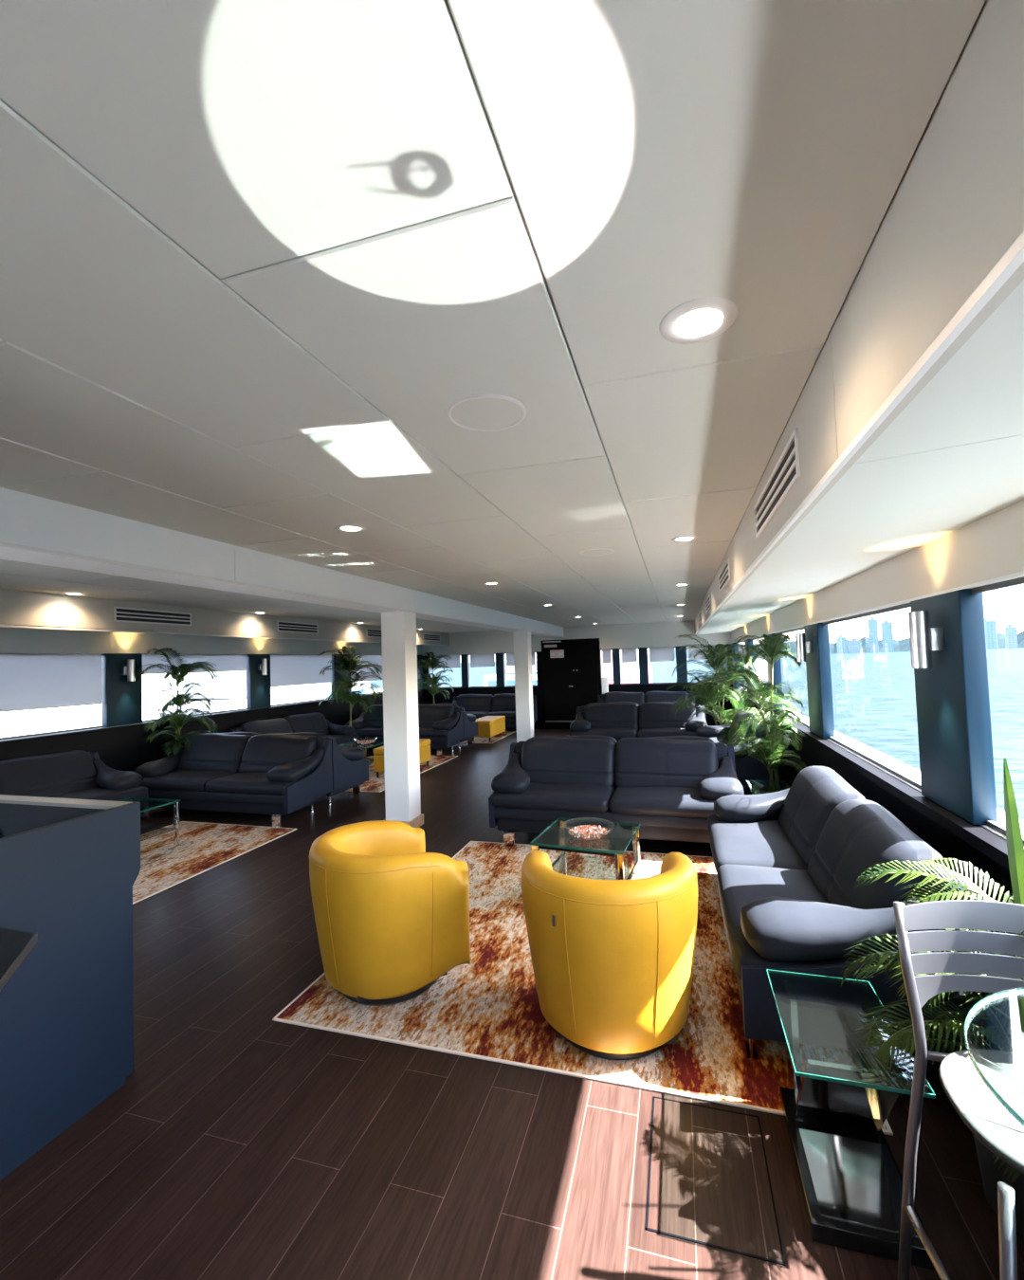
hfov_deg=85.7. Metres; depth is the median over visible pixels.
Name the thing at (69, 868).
counter
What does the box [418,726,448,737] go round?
seat cushion
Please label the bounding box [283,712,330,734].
cushion
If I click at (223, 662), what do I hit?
roller blind
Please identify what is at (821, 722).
trim
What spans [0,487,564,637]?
beam
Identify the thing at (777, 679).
trim
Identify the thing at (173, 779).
seat cushion
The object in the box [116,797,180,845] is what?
coffee table
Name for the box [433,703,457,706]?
cushion
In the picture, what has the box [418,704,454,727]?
cushion
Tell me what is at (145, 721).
window
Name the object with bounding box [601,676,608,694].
locker
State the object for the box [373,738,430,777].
ottoman
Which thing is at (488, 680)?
motor yacht
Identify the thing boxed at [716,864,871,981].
seat cushion
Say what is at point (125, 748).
wall
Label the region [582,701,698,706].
leather sofa
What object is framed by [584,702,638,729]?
cushion
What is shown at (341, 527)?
recessed light
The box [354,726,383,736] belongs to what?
seat cushion
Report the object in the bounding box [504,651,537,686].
window
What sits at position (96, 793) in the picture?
seat cushion
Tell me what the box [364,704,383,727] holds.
cushion
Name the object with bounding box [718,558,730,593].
air vent
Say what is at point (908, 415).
soffit
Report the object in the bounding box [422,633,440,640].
air vent
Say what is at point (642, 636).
wall
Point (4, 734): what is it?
quay
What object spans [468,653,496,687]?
window
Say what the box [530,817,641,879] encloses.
coffee table
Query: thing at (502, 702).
cushion
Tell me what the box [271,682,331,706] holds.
window
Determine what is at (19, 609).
soffit
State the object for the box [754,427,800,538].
air vent
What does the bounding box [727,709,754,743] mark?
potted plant
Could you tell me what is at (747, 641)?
trim
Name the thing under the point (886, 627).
apartment building
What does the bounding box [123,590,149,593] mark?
grille
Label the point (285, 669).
roller blind
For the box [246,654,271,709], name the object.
trim
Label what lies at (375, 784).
area rug
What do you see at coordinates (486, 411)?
ceiling speaker
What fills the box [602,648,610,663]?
roller blind
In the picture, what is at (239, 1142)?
floor
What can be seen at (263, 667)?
wall sconce
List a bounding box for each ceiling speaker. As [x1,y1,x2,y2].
[285,610,304,612]
[446,393,526,431]
[580,548,614,555]
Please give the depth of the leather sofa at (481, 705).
12.95 m
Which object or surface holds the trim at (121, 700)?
attached to the wall at (125, 748)
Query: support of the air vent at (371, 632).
attached to the soffit at (19, 609)
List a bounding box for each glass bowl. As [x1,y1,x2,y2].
[353,736,376,744]
[561,817,615,839]
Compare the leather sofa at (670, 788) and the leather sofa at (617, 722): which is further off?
the leather sofa at (617, 722)
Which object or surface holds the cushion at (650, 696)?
on the leather sofa at (639, 698)
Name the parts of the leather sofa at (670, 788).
panel, leg, armrest, rail, panel, armrest, panel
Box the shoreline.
[647,630,1023,658]
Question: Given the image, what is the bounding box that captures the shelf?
[0,927,35,979]
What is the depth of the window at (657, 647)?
12.35 m
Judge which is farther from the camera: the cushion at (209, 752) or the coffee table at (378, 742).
the coffee table at (378, 742)
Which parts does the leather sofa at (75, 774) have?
panel, armrest, panel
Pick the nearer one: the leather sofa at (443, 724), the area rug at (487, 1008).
the area rug at (487, 1008)
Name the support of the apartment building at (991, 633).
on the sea
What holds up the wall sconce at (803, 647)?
attached to the wall at (988, 550)
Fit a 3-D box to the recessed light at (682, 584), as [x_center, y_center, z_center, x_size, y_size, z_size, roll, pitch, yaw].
[1.799,-0.586,5.848,0.168,0.010,0.168,-3,-2,17]
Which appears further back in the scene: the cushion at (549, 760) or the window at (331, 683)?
the window at (331, 683)
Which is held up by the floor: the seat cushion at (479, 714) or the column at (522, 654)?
the column at (522, 654)
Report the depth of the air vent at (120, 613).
5.95 m
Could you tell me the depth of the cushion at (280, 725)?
8.28 m
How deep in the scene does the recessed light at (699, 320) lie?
1.23 m
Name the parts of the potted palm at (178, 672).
stem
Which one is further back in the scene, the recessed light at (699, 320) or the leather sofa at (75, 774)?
the leather sofa at (75, 774)
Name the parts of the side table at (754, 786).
post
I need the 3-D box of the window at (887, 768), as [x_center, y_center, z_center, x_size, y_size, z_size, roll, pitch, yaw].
[2.325,0.308,3.628,0.022,0.961,1.960,-3,-2,17]
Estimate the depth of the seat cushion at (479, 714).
12.61 m
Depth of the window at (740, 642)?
10.67 m
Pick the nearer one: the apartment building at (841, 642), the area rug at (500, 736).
the area rug at (500, 736)
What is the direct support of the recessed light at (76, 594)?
in the ceiling
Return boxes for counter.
[0,794,140,1180]
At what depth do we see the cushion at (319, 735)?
6.45 m
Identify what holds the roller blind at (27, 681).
attached to the window at (99, 726)
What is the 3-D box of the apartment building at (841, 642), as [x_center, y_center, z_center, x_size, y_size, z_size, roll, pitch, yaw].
[528.212,6.549,884.276,13.640,30.000,8.000,-3,-3,31]
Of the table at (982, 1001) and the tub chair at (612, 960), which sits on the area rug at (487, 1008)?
the tub chair at (612, 960)
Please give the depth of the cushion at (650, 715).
8.91 m
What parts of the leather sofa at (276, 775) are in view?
leg, armrest, rail, leg, armrest, panel, leg, panel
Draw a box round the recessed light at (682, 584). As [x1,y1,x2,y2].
[674,583,690,585]
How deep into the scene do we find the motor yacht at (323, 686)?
35.23 m
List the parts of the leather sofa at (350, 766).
leg, panel, armrest, leg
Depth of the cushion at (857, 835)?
2.40 m
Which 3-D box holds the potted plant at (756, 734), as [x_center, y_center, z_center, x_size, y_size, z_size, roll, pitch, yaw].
[2.787,1.144,6.441,0.337,0.452,0.908,-3,-2,17]
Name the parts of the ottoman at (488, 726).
lid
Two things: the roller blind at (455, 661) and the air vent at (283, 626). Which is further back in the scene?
the roller blind at (455, 661)
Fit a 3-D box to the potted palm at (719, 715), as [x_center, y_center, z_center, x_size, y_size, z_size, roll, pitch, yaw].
[2.887,0.872,8.098,1.296,1.926,1.374,-3,-2,17]
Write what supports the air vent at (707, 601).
attached to the soffit at (908, 415)
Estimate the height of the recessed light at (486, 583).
0.010 m
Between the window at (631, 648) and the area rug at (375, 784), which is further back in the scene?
the window at (631, 648)
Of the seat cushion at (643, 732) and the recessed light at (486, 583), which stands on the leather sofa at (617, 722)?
the seat cushion at (643, 732)
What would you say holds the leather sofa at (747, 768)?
on the floor
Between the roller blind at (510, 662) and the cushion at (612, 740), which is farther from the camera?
the roller blind at (510, 662)
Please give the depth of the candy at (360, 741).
8.38 m
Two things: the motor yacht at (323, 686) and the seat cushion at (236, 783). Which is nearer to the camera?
the seat cushion at (236, 783)
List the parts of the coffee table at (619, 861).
leg, shelf rail, leg, rail, rail, leg, shelf rail, leg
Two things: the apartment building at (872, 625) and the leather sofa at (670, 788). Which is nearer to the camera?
the leather sofa at (670, 788)
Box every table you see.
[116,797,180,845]
[337,740,383,765]
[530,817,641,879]
[745,780,790,794]
[766,969,935,1270]
[964,987,1023,1126]
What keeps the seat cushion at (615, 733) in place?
on the leather sofa at (617, 722)
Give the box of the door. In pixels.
[540,638,601,727]
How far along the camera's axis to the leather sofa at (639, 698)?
12.05 m
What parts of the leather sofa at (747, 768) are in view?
armrest, armrest, panel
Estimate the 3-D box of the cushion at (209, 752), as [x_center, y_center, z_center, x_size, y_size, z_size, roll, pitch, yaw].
[-3.537,1.356,6.571,0.908,0.452,0.337,-3,-2,17]
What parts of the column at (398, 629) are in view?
skirting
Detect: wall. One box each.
[0,627,424,771]
[421,621,734,729]
[731,499,1023,1050]
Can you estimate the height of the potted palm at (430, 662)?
1.908 m
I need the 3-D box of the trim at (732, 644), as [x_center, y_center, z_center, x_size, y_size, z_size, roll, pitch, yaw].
[4.695,0.533,11.580,0.085,0.961,0.500,-3,-2,17]
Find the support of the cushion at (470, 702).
on the leather sofa at (481, 705)
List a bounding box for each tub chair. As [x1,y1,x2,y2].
[308,820,470,1005]
[520,850,697,1060]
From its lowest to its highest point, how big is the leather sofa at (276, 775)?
0.858 m
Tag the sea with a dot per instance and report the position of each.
(877, 709)
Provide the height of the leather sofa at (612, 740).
0.858 m
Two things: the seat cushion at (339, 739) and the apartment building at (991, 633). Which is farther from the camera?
the apartment building at (991, 633)
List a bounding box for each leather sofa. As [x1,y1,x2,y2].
[0,749,148,814]
[134,732,332,827]
[214,731,369,805]
[229,712,359,747]
[344,704,463,756]
[433,703,477,748]
[452,693,537,728]
[488,736,744,845]
[514,734,726,745]
[569,702,707,742]
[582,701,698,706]
[597,691,695,705]
[694,709,775,793]
[707,766,983,1081]
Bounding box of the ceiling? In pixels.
[0,0,986,632]
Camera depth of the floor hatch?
1.70 m
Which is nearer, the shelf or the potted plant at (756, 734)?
the shelf
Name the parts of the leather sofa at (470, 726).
panel, armrest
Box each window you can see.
[0,653,102,740]
[142,670,247,722]
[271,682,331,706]
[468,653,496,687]
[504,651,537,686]
[619,647,639,684]
[647,646,676,683]
[735,640,746,691]
[775,626,809,728]
[822,603,921,789]
[970,576,1023,845]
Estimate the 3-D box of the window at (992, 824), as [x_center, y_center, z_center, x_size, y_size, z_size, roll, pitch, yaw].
[1.636,0.243,1.330,0.022,0.961,1.960,-3,-2,17]
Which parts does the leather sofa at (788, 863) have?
rail, leg, armrest, armrest, panel, leg, panel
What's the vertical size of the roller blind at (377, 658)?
0.554 m
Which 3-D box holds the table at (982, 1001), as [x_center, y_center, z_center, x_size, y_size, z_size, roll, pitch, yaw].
[1.129,1.165,0.809,0.679,0.900,0.679,-3,-2,17]
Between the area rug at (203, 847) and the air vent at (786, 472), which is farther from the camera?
the area rug at (203, 847)
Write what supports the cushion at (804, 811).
on the leather sofa at (788, 863)
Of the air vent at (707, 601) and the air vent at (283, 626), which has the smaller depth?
the air vent at (707, 601)
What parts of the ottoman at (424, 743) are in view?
lid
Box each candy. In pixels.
[357,739,374,743]
[568,824,608,839]
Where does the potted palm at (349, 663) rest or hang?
on the floor
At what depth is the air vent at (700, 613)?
8.84 m
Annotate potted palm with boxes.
[134,647,221,755]
[316,645,383,726]
[417,652,454,704]
[666,634,760,727]
[691,633,806,793]
[841,757,1023,1235]
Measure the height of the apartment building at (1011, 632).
34.000 m
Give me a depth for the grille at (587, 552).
3.90 m
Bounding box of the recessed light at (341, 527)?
[334,524,366,531]
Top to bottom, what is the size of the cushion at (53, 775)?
0.452 m
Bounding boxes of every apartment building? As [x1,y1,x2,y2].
[836,634,846,653]
[847,638,861,653]
[867,616,878,652]
[880,619,894,652]
[984,618,998,649]
[1004,623,1018,648]
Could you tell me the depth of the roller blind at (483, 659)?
13.52 m
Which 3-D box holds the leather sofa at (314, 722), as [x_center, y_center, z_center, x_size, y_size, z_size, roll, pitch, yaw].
[-3.308,1.632,8.674,0.795,0.858,2.124,-3,-2,17]
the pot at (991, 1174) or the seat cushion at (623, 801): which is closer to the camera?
the pot at (991, 1174)
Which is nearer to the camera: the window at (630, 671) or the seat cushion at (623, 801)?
the seat cushion at (623, 801)
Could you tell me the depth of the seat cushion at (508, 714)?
12.44 m
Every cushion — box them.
[0,749,99,797]
[51,786,146,801]
[139,768,237,791]
[176,732,251,772]
[204,771,309,795]
[214,731,260,736]
[238,733,317,772]
[239,717,292,733]
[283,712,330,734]
[283,731,328,738]
[326,733,358,744]
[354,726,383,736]
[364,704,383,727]
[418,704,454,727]
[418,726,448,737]
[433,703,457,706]
[456,694,493,712]
[465,711,489,718]
[484,710,515,718]
[491,693,515,711]
[491,782,615,812]
[520,736,615,786]
[532,734,617,742]
[570,728,638,739]
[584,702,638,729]
[603,691,644,705]
[608,786,714,817]
[609,701,638,705]
[614,737,718,788]
[618,735,713,743]
[637,728,696,737]
[638,702,695,729]
[644,691,688,702]
[694,735,730,745]
[707,813,808,872]
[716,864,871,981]
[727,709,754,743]
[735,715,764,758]
[778,766,865,865]
[807,799,945,952]
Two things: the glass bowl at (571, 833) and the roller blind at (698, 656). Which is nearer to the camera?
the glass bowl at (571, 833)
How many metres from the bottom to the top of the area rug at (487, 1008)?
0.009 m
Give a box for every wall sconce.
[121,659,134,681]
[256,658,267,675]
[795,633,812,661]
[908,610,944,668]
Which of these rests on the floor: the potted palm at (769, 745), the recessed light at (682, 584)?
the potted palm at (769, 745)
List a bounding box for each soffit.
[0,587,449,645]
[694,0,1023,635]
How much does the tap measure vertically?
0.322 m
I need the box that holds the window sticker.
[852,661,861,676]
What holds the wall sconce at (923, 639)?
attached to the wall at (988, 550)
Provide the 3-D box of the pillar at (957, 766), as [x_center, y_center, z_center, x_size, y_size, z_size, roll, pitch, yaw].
[1.968,0.276,2.483,0.085,0.961,0.500,-3,-2,17]
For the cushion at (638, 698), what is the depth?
12.17 m
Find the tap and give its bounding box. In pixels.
[0,828,3,838]
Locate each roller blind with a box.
[0,653,102,712]
[142,654,247,674]
[270,654,331,687]
[350,654,382,681]
[431,654,460,668]
[470,653,494,667]
[506,651,535,666]
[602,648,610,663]
[621,647,637,662]
[649,646,674,661]
[688,644,724,660]
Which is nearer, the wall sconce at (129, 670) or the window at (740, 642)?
the wall sconce at (129, 670)
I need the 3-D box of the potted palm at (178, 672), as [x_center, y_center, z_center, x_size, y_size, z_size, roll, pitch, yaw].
[-3.968,1.054,6.812,0.656,1.913,1.078,-3,-2,17]
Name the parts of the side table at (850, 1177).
post, plate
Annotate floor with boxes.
[0,729,1023,1279]
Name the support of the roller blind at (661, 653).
attached to the window at (657, 647)
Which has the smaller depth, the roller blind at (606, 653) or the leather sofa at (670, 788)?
the leather sofa at (670, 788)
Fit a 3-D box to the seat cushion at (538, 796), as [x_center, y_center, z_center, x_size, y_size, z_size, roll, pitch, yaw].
[0.383,1.403,4.992,1.040,0.154,0.641,-3,-2,17]
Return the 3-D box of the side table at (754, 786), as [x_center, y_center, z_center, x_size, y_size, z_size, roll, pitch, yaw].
[2.251,1.506,4.797,0.332,0.450,0.526,-3,-2,17]
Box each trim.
[101,653,142,727]
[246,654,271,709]
[331,654,350,698]
[416,654,422,688]
[731,642,738,689]
[744,639,755,694]
[767,633,783,711]
[804,621,834,739]
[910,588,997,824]
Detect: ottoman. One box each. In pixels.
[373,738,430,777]
[472,715,505,741]
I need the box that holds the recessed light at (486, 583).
[483,582,500,585]
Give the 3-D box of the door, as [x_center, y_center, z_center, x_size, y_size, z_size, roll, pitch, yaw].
[1.363,1.002,12.763,1.370,2.040,0.122,-3,-2,17]
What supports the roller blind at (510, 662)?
attached to the window at (531, 651)
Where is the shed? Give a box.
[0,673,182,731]
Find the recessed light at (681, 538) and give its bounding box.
[671,535,698,541]
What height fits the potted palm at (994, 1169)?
1.290 m
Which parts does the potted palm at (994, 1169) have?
stem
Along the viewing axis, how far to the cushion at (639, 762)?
4.94 m
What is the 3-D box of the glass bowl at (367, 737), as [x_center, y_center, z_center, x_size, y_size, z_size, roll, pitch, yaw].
[-2.238,1.548,8.439,0.356,0.078,0.356,-3,-2,17]
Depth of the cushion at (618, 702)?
9.40 m
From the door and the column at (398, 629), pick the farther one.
the door
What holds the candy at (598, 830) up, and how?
in the glass bowl at (571, 833)
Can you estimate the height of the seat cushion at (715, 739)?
0.154 m
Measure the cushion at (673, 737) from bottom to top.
0.452 m
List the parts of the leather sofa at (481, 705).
rail, panel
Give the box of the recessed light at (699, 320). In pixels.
[658,296,737,344]
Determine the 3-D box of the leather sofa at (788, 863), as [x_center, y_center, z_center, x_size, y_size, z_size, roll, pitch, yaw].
[1.527,1.257,3.005,0.795,0.858,2.124,-3,-2,17]
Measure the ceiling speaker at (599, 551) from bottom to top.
0.010 m
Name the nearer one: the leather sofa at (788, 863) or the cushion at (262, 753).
the leather sofa at (788, 863)
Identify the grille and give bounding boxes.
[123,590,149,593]
[582,549,613,555]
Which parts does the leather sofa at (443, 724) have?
armrest, rail, panel, leg, armrest, panel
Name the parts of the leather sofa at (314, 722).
panel, armrest, rail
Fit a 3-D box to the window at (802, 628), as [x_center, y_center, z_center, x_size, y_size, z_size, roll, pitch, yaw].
[3.000,0.371,5.878,0.022,0.961,1.860,-3,-2,17]
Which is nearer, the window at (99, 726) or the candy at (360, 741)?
the window at (99, 726)
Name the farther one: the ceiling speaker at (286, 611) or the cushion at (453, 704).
the cushion at (453, 704)
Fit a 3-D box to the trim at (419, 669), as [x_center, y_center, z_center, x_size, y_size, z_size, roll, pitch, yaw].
[-2.344,0.781,13.735,0.085,0.831,0.400,-3,-2,17]
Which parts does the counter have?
panel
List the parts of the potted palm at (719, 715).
stem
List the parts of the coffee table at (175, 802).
rail, shelf rail, leg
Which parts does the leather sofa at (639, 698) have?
panel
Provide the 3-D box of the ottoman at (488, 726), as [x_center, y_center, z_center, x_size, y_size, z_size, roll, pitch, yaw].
[-0.497,1.859,11.636,0.440,0.428,1.010,-3,-2,17]
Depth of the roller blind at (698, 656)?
12.09 m
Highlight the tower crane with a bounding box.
[848,620,852,653]
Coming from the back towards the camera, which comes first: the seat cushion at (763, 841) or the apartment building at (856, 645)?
the apartment building at (856, 645)
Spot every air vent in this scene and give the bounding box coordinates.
[113,606,191,625]
[276,621,318,633]
[366,628,381,637]
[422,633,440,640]
[698,610,701,623]
[705,593,711,612]
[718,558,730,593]
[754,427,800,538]
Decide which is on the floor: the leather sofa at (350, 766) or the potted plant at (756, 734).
the leather sofa at (350, 766)
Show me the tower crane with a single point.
(849, 620)
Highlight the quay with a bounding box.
[0,688,383,737]
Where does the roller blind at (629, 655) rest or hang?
attached to the window at (631, 648)
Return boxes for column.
[381,611,423,827]
[512,631,534,742]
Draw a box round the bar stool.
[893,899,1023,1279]
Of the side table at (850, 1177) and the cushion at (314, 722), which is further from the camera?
the cushion at (314, 722)
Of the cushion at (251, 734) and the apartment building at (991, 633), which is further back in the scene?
the apartment building at (991, 633)
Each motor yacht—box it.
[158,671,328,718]
[304,681,370,694]
[483,658,537,686]
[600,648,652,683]
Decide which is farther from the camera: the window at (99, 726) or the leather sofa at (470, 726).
the leather sofa at (470, 726)
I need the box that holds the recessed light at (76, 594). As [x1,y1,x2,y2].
[62,592,85,595]
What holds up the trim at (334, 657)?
attached to the wall at (125, 748)
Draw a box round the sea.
[366,647,1023,820]
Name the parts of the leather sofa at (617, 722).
panel, armrest, panel, armrest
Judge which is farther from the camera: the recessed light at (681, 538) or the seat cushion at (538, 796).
the seat cushion at (538, 796)
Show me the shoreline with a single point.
(904, 645)
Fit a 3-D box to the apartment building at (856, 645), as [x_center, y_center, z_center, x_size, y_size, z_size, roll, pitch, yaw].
[543.648,8.686,874.824,18.600,24.000,8.000,-3,-3,32]
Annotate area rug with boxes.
[132,821,296,904]
[272,841,893,1135]
[347,755,457,792]
[462,731,516,743]
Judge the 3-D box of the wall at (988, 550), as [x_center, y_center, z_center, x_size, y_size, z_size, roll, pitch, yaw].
[2.679,0.645,4.662,0.270,2.130,14.900,-3,-2,17]
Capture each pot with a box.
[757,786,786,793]
[973,1134,1023,1235]
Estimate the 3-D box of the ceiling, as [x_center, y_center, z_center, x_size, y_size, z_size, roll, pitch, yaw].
[-0.918,-0.559,5.826,7.880,0.120,15.400,-3,-2,17]

